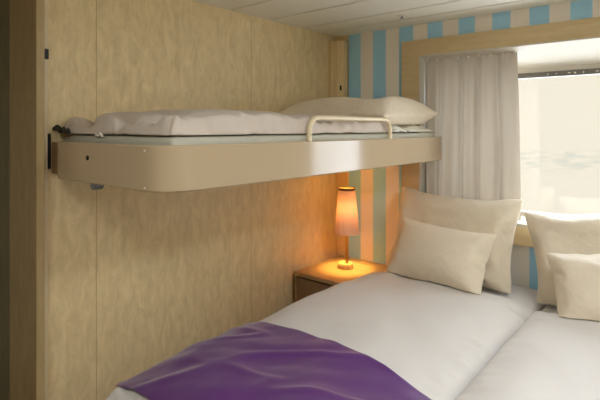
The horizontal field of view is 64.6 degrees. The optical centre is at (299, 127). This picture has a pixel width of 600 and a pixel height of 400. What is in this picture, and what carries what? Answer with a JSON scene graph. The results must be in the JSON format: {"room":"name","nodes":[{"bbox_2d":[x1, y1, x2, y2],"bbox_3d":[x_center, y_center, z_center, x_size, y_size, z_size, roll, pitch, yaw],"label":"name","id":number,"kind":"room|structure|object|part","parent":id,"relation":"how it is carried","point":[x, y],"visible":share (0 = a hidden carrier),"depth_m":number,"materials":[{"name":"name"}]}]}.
{"room":"ship cabin","nodes":[
{"label":"ship cabin","id":0,"kind":"room"},
{"bbox_2d":[48,0,335,399],"bbox_3d":[-0.402,0.400,2.694,0.121,2.100,2.170,0,0,40],"label":"wall","id":1,"kind":"structure","parent":0,"point":[136,279],"depth_m":2.29,"materials":[{"name":"brown wood"}]},
{"bbox_2d":[10,0,44,399],"bbox_3d":[-1.068,0.400,1.855,0.264,2.100,0.031,0,0,40],"label":"trim","id":2,"kind":"structure","parent":1,"relation":"attached to","point":[27,17],"depth_m":1.81,"materials":[{"name":"brown laminate"}]},
{"bbox_2d":[45,0,48,399],"bbox_3d":[-1.000,0.400,1.841,0.061,2.100,0.027,0,0,40],"label":"trim","id":3,"kind":"structure","parent":1,"relation":"attached to","point":[46,1],"depth_m":1.83,"materials":[{"name":"beige paint"}]},
{"bbox_2d":[48,115,440,192],"bbox_3d":[-0.073,0.082,2.371,0.800,0.270,1.952,0,0,40],"label":"bunk","id":4,"kind":"object","parent":1,"relation":"attached to","point":[146,168],"visible":0.96,"depth_m":1.67,"materials":[{"name":"metal"}]},
{"bbox_2d":[52,125,70,134],"bbox_3d":[-0.928,0.006,1.861,0.130,0.040,0.030,0,0,40],"label":"strap","id":5,"kind":"object","parent":4,"relation":"on","point":[58,128],"visible":1,"depth_m":1.85,"materials":[{"name":"black fabric"}]},
{"bbox_2d":[58,137,440,192],"bbox_3d":[-0.070,0.122,2.371,0.796,0.141,1.948,0,0,40],"label":"frame","id":6,"kind":"object","parent":4,"relation":"on","point":[146,168],"depth_m":1.65,"materials":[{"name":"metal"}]},
{"bbox_2d":[65,132,434,144],"bbox_3d":[-0.065,0.095,2.379,0.742,0.135,1.868,0,0,40],"label":"mattress","id":7,"kind":"object","parent":4,"relation":"in","point":[108,138],"visible":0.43,"depth_m":1.71,"materials":[{"name":"grey fabric"}]},
{"bbox_2d":[95,132,103,137],"bbox_3d":[-0.723,0.026,1.705,0.017,0.022,0.067,0,0,-44],"label":"loop","id":8,"kind":"object","parent":7,"relation":"on","point":[100,134],"visible":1,"depth_m":1.70,"materials":[{"name":"white fabric"}]},
{"bbox_2d":[64,109,387,135],"bbox_3d":[-0.250,-0.025,2.178,0.764,0.098,1.324,0,0,40],"label":"duvet","id":9,"kind":"object","parent":7,"relation":"on","point":[179,122],"visible":0.93,"depth_m":1.69,"materials":[{"name":"fabric"}]},
{"bbox_2d":[391,125,434,131],"bbox_3d":[0.360,-0.009,2.898,0.756,0.064,0.537,0,0,40],"label":"sheet","id":10,"kind":"object","parent":7,"relation":"on","point":[408,128],"visible":0.23,"depth_m":2.68,"materials":[{"name":"white fabric"}]},
{"bbox_2d":[279,96,437,124],"bbox_3d":[0.332,-0.101,2.846,0.764,0.171,0.655,0,0,40],"label":"pillow","id":11,"kind":"object","parent":10,"relation":"on","point":[398,110],"visible":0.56,"depth_m":2.61,"materials":[{"name":"fabric"}]},
{"bbox_3d":[0.245,0.010,2.146,0.020,0.124,0.668,0,0,40],"label":"guard rail","id":12,"kind":"part","parent":4,"relation":"part of","materials":[{"name":"white metal"}]},
{"bbox_2d":[192,0,578,36],"bbox_3d":[-0.264,-0.700,1.311,3.970,0.100,4.570,0,0,40],"label":"ceiling","id":13,"kind":"structure","parent":0,"point":[336,18],"depth_m":2.63,"materials":[{"name":"paint"}]},
{"bbox_2d":[397,14,406,18],"bbox_3d":[0.587,-0.641,2.738,0.060,0.019,0.060,0,0,40],"label":"sprinkler","id":14,"kind":"object","parent":13,"relation":"attached to","point":[399,15],"visible":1,"depth_m":2.73,"materials":[{"name":"paint"}]},
{"bbox_2d":[348,0,599,289],"bbox_3d":[1.382,0.400,2.534,3.020,2.100,0.120,0,0,40],"label":"wall","id":15,"kind":"structure","parent":0,"point":[374,57],"depth_m":3.13,"materials":[{"name":"paint"}]},
{"bbox_2d":[328,41,348,97],"bbox_3d":[0.269,-0.287,3.324,0.100,0.635,0.102,0,0,40],"label":"trim","id":16,"kind":"structure","parent":15,"relation":"attached to","point":[338,51],"depth_m":3.30,"materials":[{"name":"brown wood"}]},
{"bbox_2d":[336,35,347,255],"bbox_3d":[0.298,0.400,3.358,0.100,2.100,0.012,0,0,40],"label":"trim","id":17,"kind":"structure","parent":15,"relation":"attached to","point":[341,178],"depth_m":3.36,"materials":[{"name":"brown wood"}]},
{"bbox_3d":[-0.264,1.500,1.311,3.970,0.100,4.570,0,0,40],"label":"floor","id":18,"kind":"structure","parent":0,"visible":0},
{"bbox_2d":[294,255,386,301],"bbox_3d":[0.290,1.175,3.033,0.435,0.550,0.495,0,0,40],"label":"bedside table","id":19,"kind":"object","parent":18,"relation":"on","point":[323,275],"visible":0.29,"depth_m":2.97,"materials":[{"name":"brown wood"}]},
{"bbox_3d":[0.129,1.188,3.171,0.010,0.524,0.488,0,0,40],"label":"panel","id":20,"kind":"part","parent":19,"relation":"part of","materials":[{"name":"brown wood"}]},
{"bbox_3d":[0.147,1.044,2.858,0.406,0.212,0.020,0,0,40],"label":"drawer","id":21,"kind":"part","parent":19,"relation":"part of","materials":[{"name":"brown laminate"}]},
{"bbox_2d":[334,187,359,269],"bbox_3d":[0.301,0.641,3.050,0.164,0.515,0.164,0,0,40],"label":"table lamp","id":22,"kind":"object","parent":19,"relation":"on","point":[346,222],"visible":1,"depth_m":3.00,"materials":[{"name":"fabric"},{"name":"brass"},{"name":"wood"}]},
{"bbox_3d":[0.301,0.730,3.050,0.023,0.280,0.023,0,0,40],"label":"lamp stem","id":23,"kind":"part","parent":22,"relation":"part of","materials":[{"name":"gold metal"}]},
{"bbox_3d":[0.301,0.533,3.050,0.164,0.282,0.164,0,0,40],"label":"lamp shade","id":24,"kind":"part","parent":22,"relation":"part of","materials":[{"name":"white"}]},
{"bbox_3d":[0.360,1.260,2.015,0.851,0.380,1.930,0,0,40],"label":"bed","id":25,"kind":"object","parent":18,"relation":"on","visible":0},
{"bbox_2d":[384,271,546,310],"bbox_3d":[0.355,0.960,2.009,0.871,0.220,1.955,0,0,40],"label":"mattress","id":26,"kind":"object","parent":25,"relation":"on","point":[525,296],"visible":0.02,"depth_m":2.41,"materials":[{"name":"white fabric"}]},
{"bbox_2d":[106,272,534,399],"bbox_3d":[0.223,0.836,1.860,0.933,0.160,1.629,0,0,40],"label":"duvet","id":27,"kind":"object","parent":26,"relation":"on","point":[436,337],"visible":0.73,"depth_m":1.88,"materials":[{"name":"white fabric"}]},
{"bbox_2d":[115,322,431,399],"bbox_3d":[-0.099,0.796,1.479,0.900,0.112,0.595,0,0,40],"label":"throw","id":28,"kind":"object","parent":27,"relation":"on","point":[252,360],"visible":1,"depth_m":1.49,"materials":[{"name":"purple fabric"}]},
{"bbox_2d":[386,217,495,294],"bbox_3d":[0.717,0.650,2.473,0.225,0.284,0.545,0,0,-44],"label":"pillow","id":29,"kind":"object","parent":27,"relation":"on","point":[457,259],"visible":1,"depth_m":2.37,"materials":[{"name":"fabric"}]},
{"bbox_2d":[387,187,522,293],"bbox_3d":[0.846,0.600,2.680,0.735,0.462,0.283,0,0,40],"label":"pillow","id":30,"kind":"object","parent":26,"relation":"on","point":[500,218],"visible":0.56,"depth_m":2.54,"materials":[{"name":"fabric"}]},
{"bbox_3d":[1.043,1.260,1.442,0.876,0.380,1.930,0,0,40],"label":"bed","id":31,"kind":"object","parent":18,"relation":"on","visible":0},
{"bbox_2d":[542,305,557,312],"bbox_3d":[1.038,0.960,1.436,0.896,0.220,1.955,0,0,40],"label":"mattress","id":32,"kind":"object","parent":31,"relation":"on","point":[548,308],"visible":0.02,"depth_m":2.23,"materials":[{"name":"white fabric"}]},
{"bbox_2d":[455,311,599,399],"bbox_3d":[0.918,0.826,1.269,0.922,0.131,1.594,0,0,40],"label":"duvet","id":33,"kind":"object","parent":32,"relation":"on","point":[551,356],"visible":0.96,"depth_m":1.55,"materials":[{"name":"white fabric"}]},
{"bbox_2d":[547,253,599,320],"bbox_3d":[1.333,0.630,1.923,0.608,0.341,0.241,0,0,32],"label":"pillow","id":34,"kind":"object","parent":33,"relation":"on","point":[576,277],"visible":1,"depth_m":1.97,"materials":[{"name":"fabric"}]},
{"bbox_2d":[525,213,599,305],"bbox_3d":[1.445,0.576,2.172,0.806,0.521,0.295,0,0,40],"label":"pillow","id":35,"kind":"object","parent":32,"relation":"on","point":[549,233],"visible":0.68,"depth_m":2.26,"materials":[{"name":"fabric"}]},
{"bbox_3d":[-2.460,0.400,1.705,0.100,2.100,2.350,0,0,40],"label":"wall","id":36,"kind":"structure","parent":0,"visible":0},
{"bbox_2d":[0,0,9,399],"bbox_3d":[-1.467,0.400,2.201,0.783,2.100,0.033,0,0,40],"label":"door","id":37,"kind":"structure","parent":36,"relation":"in","point":[4,4],"depth_m":1.99,"materials":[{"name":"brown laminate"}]},
{"bbox_3d":[1.495,0.400,2.668,3.020,2.100,0.230,0,0,40],"label":"wall","id":38,"kind":"structure","parent":0,"visible":0},
{"bbox_2d":[401,17,599,247],"bbox_3d":[1.519,0.050,2.507,2.021,1.400,0.306,0,0,40],"label":"window","id":39,"kind":"structure","parent":38,"relation":"in","point":[572,47],"depth_m":2.67,"materials":[{"name":"brown wood"}]},
{"bbox_2d":[425,51,520,219],"bbox_3d":[1.005,0.036,2.815,0.571,0.956,0.066,0,0,39],"label":"curtain","id":40,"kind":"object","parent":39,"relation":"hanging from","point":[475,100],"visible":0.79,"depth_m":2.81,"materials":[{"name":"beige fabric"}]},
{"bbox_3d":[1.431,0.583,2.401,2.021,0.115,0.022,0,0,40],"label":"sill","id":41,"kind":"part","parent":39,"relation":"part of","materials":[{"name":"brown wood"}]},
{"bbox_3d":[1.605,0.050,2.609,1.975,1.400,0.040,0,0,40],"label":"glazing frame","id":42,"kind":"part","parent":39,"relation":"part of","materials":[{"name":"white glass"}]}
]}

